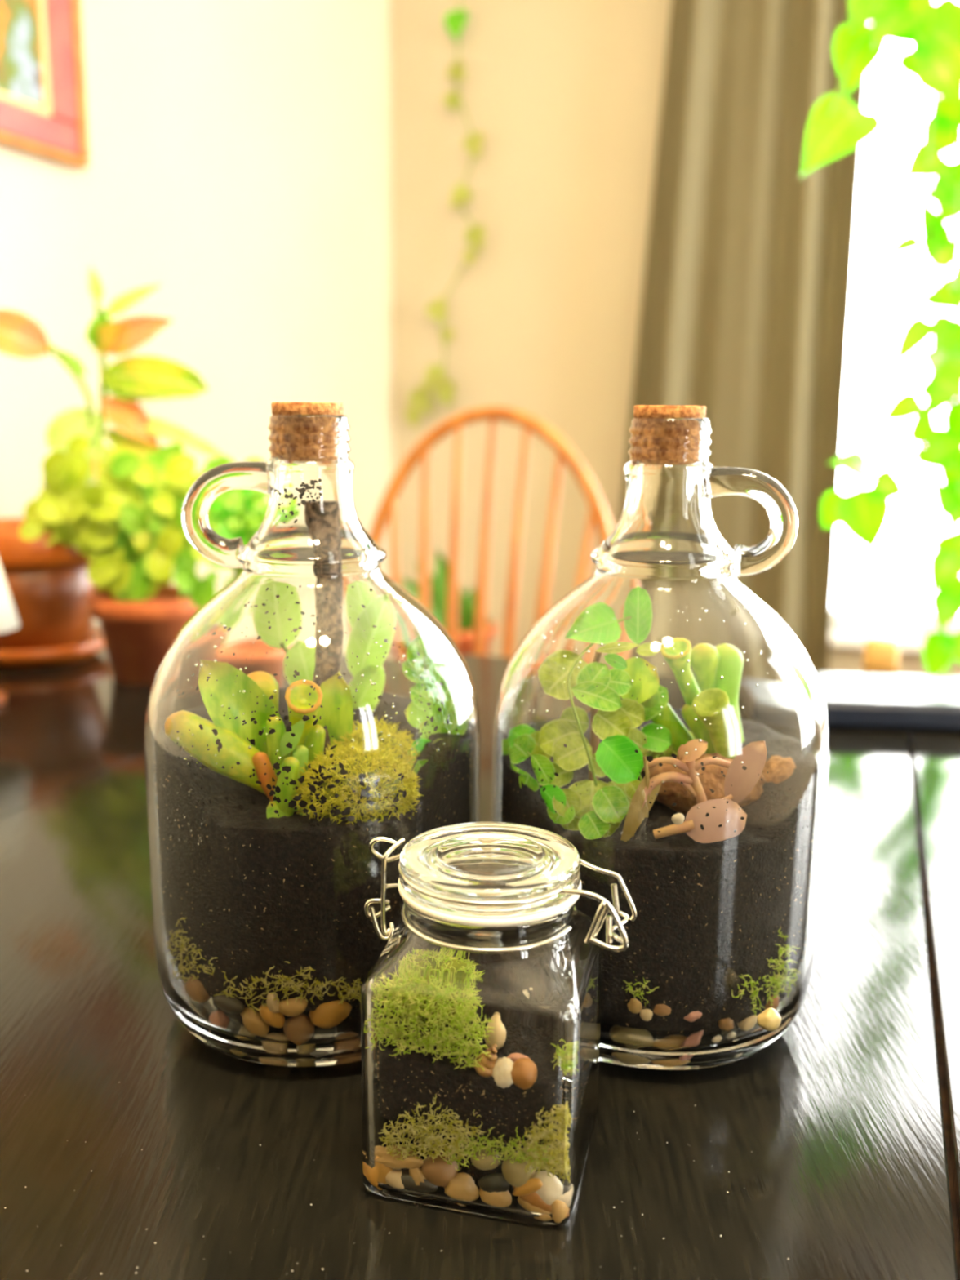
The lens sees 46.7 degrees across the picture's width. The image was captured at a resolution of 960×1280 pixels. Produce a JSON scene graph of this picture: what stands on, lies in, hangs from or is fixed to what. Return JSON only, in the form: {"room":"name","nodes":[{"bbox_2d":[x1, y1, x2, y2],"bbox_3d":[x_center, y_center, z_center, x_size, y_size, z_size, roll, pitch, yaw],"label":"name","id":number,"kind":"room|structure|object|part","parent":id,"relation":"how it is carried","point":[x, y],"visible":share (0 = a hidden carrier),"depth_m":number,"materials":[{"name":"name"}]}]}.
{"room":"dining room","nodes":[
{"label":"dining room","id":0,"kind":"room"},
{"bbox_2d":[0,0,394,623],"bbox_3d":[-1.267,-0.270,0.310,0.140,2.500,6.110,4,12,19],"label":"wall","id":1,"kind":"structure","parent":0,"point":[240,159],"depth_m":2.19,"materials":[{"name":"beige paint"}]},
{"bbox_2d":[0,0,90,168],"bbox_3d":[-0.726,-0.976,1.462,0.026,0.558,0.578,4,12,19],"label":"framed picture","id":2,"kind":"object","parent":1,"relation":"attached to","point":[43,105],"visible":1,"depth_m":1.68,"materials":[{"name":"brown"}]},
{"bbox_2d":[0,0,43,106],"bbox_3d":[-0.734,-0.976,1.464,0.010,0.417,0.406,4,12,19],"label":"painting","id":3,"kind":"object","parent":2,"relation":"on","point":[21,21],"depth_m":1.64},
{"bbox_3d":[-0.733,-0.767,1.505,0.015,0.010,0.428,4,12,19],"label":"trim","id":4,"kind":"part","parent":2,"relation":"part of","materials":[{"name":"yellow"}]},
{"bbox_3d":[-0.731,-0.738,1.510,0.020,0.048,0.546,4,12,19],"label":"frame","id":5,"kind":"part","parent":2,"relation":"part of","materials":[{"name":"wood"}]},
{"bbox_3d":[-0.662,-1.014,1.656,0.015,0.417,0.011,4,12,19],"label":"trim","id":6,"kind":"part","parent":2,"relation":"part of","materials":[{"name":"yellow"}]},
{"bbox_3d":[-0.648,-1.020,1.688,0.020,0.438,0.059,4,12,19],"label":"frame","id":7,"kind":"part","parent":2,"relation":"part of","materials":[{"name":"wood"}]},
{"bbox_2d":[391,0,959,676],"bbox_3d":[1.340,-0.688,2.517,3.285,2.500,0.140,4,12,19],"label":"wall","id":8,"kind":"structure","parent":0,"point":[564,97],"depth_m":2.83,"materials":[{"name":"beige paint"}]},
{"bbox_2d":[404,0,484,428],"bbox_3d":[-0.090,-1.169,2.814,0.223,1.249,0.029,4,12,19],"label":"vine","id":9,"kind":"object","parent":8,"relation":"hanging from","point":[435,376],"visible":1,"depth_m":2.82,"materials":[{"name":"green plant"}]},
{"bbox_3d":[-0.064,-1.186,2.815,0.129,1.216,0.004,4,12,19],"label":"stem","id":10,"kind":"part","parent":9,"relation":"part of","materials":[{"name":"green plant"}]},
{"bbox_2d":[618,0,870,672],"bbox_3d":[1.441,-0.645,2.347,2.397,2.464,0.125,4,12,19],"label":"curtain","id":11,"kind":"object","parent":8,"relation":"hanging from","point":[745,310],"visible":0.59,"depth_m":2.56,"materials":[{"name":"beige fabric"}]},
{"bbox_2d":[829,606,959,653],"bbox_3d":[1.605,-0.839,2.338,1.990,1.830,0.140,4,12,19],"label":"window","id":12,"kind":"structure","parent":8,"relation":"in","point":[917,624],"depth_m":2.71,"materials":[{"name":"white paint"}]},
{"bbox_3d":[1.588,0.049,2.487,1.990,0.030,0.080,4,12,19],"label":"sill","id":13,"kind":"part","parent":12,"relation":"part of","materials":[{"name":"white paint"}]},
{"bbox_3d":[1.619,-0.861,2.373,1.910,1.800,0.060,4,12,19],"label":"frame","id":14,"kind":"part","parent":12,"relation":"part of","materials":[{"name":"white paint"}]},
{"bbox_3d":[0.293,-1.400,-0.472,5.252,0.050,6.899,1,11,0],"label":"ceiling","id":15,"kind":"structure","parent":0,"visible":0},
{"bbox_2d":[800,0,959,676],"bbox_3d":[0.566,-0.799,1.405,0.216,1.865,0.256,11,15,41],"label":"pothos","id":16,"kind":"object","parent":15,"relation":"hanging from","point":[836,126],"visible":0.97,"depth_m":1.48,"materials":[{"name":"green plant"}]},
{"bbox_3d":[0.514,-0.892,1.412,0.126,0.440,0.025,0,11,0],"label":"stem","id":17,"kind":"part","parent":16,"relation":"part of","materials":[{"name":"green plant"}]},
{"bbox_3d":[0.569,-0.642,1.462,0.110,0.949,0.025,0,11,0],"label":"stem","id":18,"kind":"part","parent":16,"relation":"part of","materials":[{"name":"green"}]},
{"bbox_3d":[0.639,-0.520,1.486,0.090,1.197,0.025,0,11,0],"label":"stem","id":19,"kind":"part","parent":16,"relation":"part of","materials":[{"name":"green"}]},
{"bbox_3d":[0.271,1.100,0.027,5.252,0.050,6.899,1,11,0],"label":"floor","id":20,"kind":"structure","parent":0,"visible":0},
{"bbox_2d":[0,622,959,1279],"bbox_3d":[-0.197,0.549,0.722,1.480,0.750,1.705,4,12,19],"label":"dining table","id":21,"kind":"object","parent":20,"relation":"on","point":[837,1140],"visible":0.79,"depth_m":0.51,"materials":[{"name":"black paint"}]},
{"bbox_2d":[0,565,20,706],"bbox_3d":[-0.547,-0.013,1.181,0.108,0.168,0.108,1,11,0],"label":"table lamp","id":22,"kind":"object","parent":21,"relation":"on","point":[9,621],"visible":1,"depth_m":1.17,"materials":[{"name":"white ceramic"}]},
{"bbox_3d":[-0.546,-0.054,1.173,0.108,0.085,0.108,0,11,0],"label":"lamp shade","id":23,"kind":"part","parent":22,"relation":"part of","materials":[{"name":"white fabric"}]},
{"bbox_2d":[0,264,226,668],"bbox_3d":[-0.482,-0.214,1.386,0.370,0.483,0.196,1,11,0],"label":"leaf plant","id":24,"kind":"object","parent":21,"relation":"on","point":[50,588],"visible":0.79,"depth_m":1.35,"materials":[{"name":"green plant"}]},
{"bbox_3d":[-0.570,-0.045,1.420,0.172,0.114,0.172,0,11,0],"label":"pot","id":25,"kind":"part","parent":24,"relation":"part of","materials":[{"name":"brown ceramic"}]},
{"bbox_3d":[-0.507,-0.233,1.373,0.063,0.255,0.027,0,11,0],"label":"stem","id":26,"kind":"part","parent":24,"relation":"part of","materials":[{"name":"green plant"}]},
{"bbox_3d":[-0.508,-0.275,1.385,0.091,0.336,0.016,-3,12,-17],"label":"stem","id":27,"kind":"part","parent":24,"relation":"part of","materials":[{"name":"green plant"}]},
{"bbox_2d":[19,435,262,684],"bbox_3d":[-0.390,-0.095,1.300,0.299,0.284,0.164,1,11,4],"label":"bushy plant","id":28,"kind":"object","parent":21,"relation":"on","point":[133,541],"visible":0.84,"depth_m":1.26,"materials":[{"name":"green plant"}]},
{"bbox_3d":[-0.391,-0.120,1.302,0.011,0.139,0.024,0,11,0],"label":"stem","id":29,"kind":"part","parent":28,"relation":"part of","materials":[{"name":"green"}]},
{"bbox_3d":[-0.393,-0.006,1.325,0.132,0.100,0.132,0,11,0],"label":"pot","id":30,"kind":"part","parent":28,"relation":"part of","materials":[{"name":"ceramic"}]},
{"bbox_2d":[200,489,267,584],"bbox_3d":[-0.248,-0.048,1.133,0.099,0.260,0.094,-1,11,-10],"label":"leaf plant","id":31,"kind":"object","parent":21,"relation":"on","point":[242,512],"visible":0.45,"depth_m":1.09,"materials":[{"name":"plant"}]},
{"bbox_2d":[143,414,480,1066],"bbox_3d":[-0.084,0.042,0.569,0.169,0.308,0.169,1,11,0],"label":"glass jug","id":32,"kind":"object","parent":21,"relation":"on","point":[286,735],"visible":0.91,"depth_m":0.51,"materials":[{"name":"clear glass"}]},
{"bbox_3d":[-0.124,-0.061,0.547,0.045,0.052,0.016,0,11,0],"label":"handle","id":33,"kind":"part","parent":32,"relation":"part of","materials":[{"name":"clear glass"}]},
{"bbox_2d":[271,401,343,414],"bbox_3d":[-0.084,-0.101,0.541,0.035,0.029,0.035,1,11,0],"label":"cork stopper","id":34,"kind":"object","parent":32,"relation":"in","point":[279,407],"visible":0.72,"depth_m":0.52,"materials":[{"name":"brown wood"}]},
{"bbox_2d":[266,478,372,599],"bbox_3d":[-0.073,0.004,0.519,0.145,0.158,0.075,-1,11,-7],"label":"soil specks","id":35,"kind":"object","parent":32,"relation":"in","point":[307,486],"visible":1,"depth_m":0.51,"materials":[{"name":"black soil"}]},
{"bbox_2d":[4,1111,788,1274],"bbox_3d":[-0.046,0.220,0.462,0.326,0.001,0.121,1,11,0],"label":"dust specks","id":36,"kind":"object","parent":21,"relation":"on","point":[633,1111],"visible":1,"depth_m":0.43,"materials":[{"name":"white"}]},
{"bbox_2d":[360,822,637,1226],"bbox_3d":[0.006,0.151,0.463,0.112,0.137,0.086,3,12,14],"label":"jar","id":37,"kind":"object","parent":21,"relation":"on","point":[481,1008],"visible":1,"depth_m":0.43,"materials":[{"name":"clear glass"}]},
{"bbox_3d":[0.004,0.092,0.452,0.073,0.012,0.073,0,11,0],"label":"lid","id":38,"kind":"part","parent":37,"relation":"part of","materials":[{"name":"clear glass"}]},
{"bbox_3d":[0.051,0.115,0.442,0.016,0.008,0.036,2,11,8],"label":"clasp lever","id":39,"kind":"part","parent":37,"relation":"part of","materials":[{"name":"silver metal"}]},
{"bbox_2d":[491,417,830,1070],"bbox_3d":[0.091,0.043,0.569,0.169,0.308,0.169,1,11,0],"label":"glass jug","id":40,"kind":"object","parent":21,"relation":"on","point":[660,719],"visible":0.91,"depth_m":0.51,"materials":[{"name":"clear glass"}]},
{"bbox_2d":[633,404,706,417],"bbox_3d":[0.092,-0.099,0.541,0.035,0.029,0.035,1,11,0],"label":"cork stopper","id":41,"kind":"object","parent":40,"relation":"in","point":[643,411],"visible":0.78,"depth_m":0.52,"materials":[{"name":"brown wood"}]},
{"bbox_3d":[0.129,-0.056,0.533,0.045,0.052,0.016,5,12,24],"label":"handle","id":42,"kind":"part","parent":40,"relation":"part of","materials":[{"name":"clear glass"}]},
{"bbox_2d":[756,1007,781,1031],"bbox_3d":[0.130,0.170,0.500,0.011,0.011,0.008,-4,12,-23],"label":"pebble","id":43,"kind":"object","parent":40,"relation":"in","point":[770,1020],"visible":1,"depth_m":0.50,"materials":[{"name":"beige stone"}]},
{"bbox_2d":[862,637,900,675],"bbox_3d":[0.483,0.024,1.340,0.040,0.050,0.036,4,12,19],"label":"wooden block","id":44,"kind":"object","parent":21,"relation":"on","point":[881,655],"visible":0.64,"depth_m":1.32,"materials":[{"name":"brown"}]},
{"bbox_2d":[817,672,959,731],"bbox_3d":[0.425,0.064,1.189,0.250,0.030,0.140,2,11,5],"label":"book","id":45,"kind":"object","parent":21,"relation":"on","point":[853,700],"visible":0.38,"depth_m":1.13,"materials":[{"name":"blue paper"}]},
{"bbox_3d":[0.426,0.049,1.194,0.170,0.002,0.075,2,11,5],"label":"panel","id":46,"kind":"part","parent":45,"relation":"part of","materials":[{"name":"white"}]},
{"bbox_2d":[368,405,613,657],"bbox_3d":[-0.058,0.170,1.798,0.497,1.079,0.498,4,12,18],"label":"chair","id":47,"kind":"object","parent":20,"relation":"on","point":[597,513],"visible":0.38,"depth_m":1.92,"materials":[{"name":"brown wood"}]},
{"bbox_3d":[-0.061,0.356,2.366,0.350,0.491,0.350,1,11,0],"label":"stool","id":48,"kind":"object","parent":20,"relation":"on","visible":0},
{"bbox_2d":[399,548,496,655],"bbox_3d":[-0.058,-0.039,2.287,0.184,0.314,0.184,3,12,14],"label":"potted plant","id":49,"kind":"object","parent":48,"relation":"on","point":[438,583],"visible":0.4,"depth_m":2.23,"materials":[{"name":"green plant"}]},
{"bbox_3d":[-0.058,0.041,2.303,0.184,0.150,0.184,0,11,0],"label":"pot","id":50,"kind":"part","parent":49,"relation":"part of","materials":[{"name":"ceramic"}]}
]}

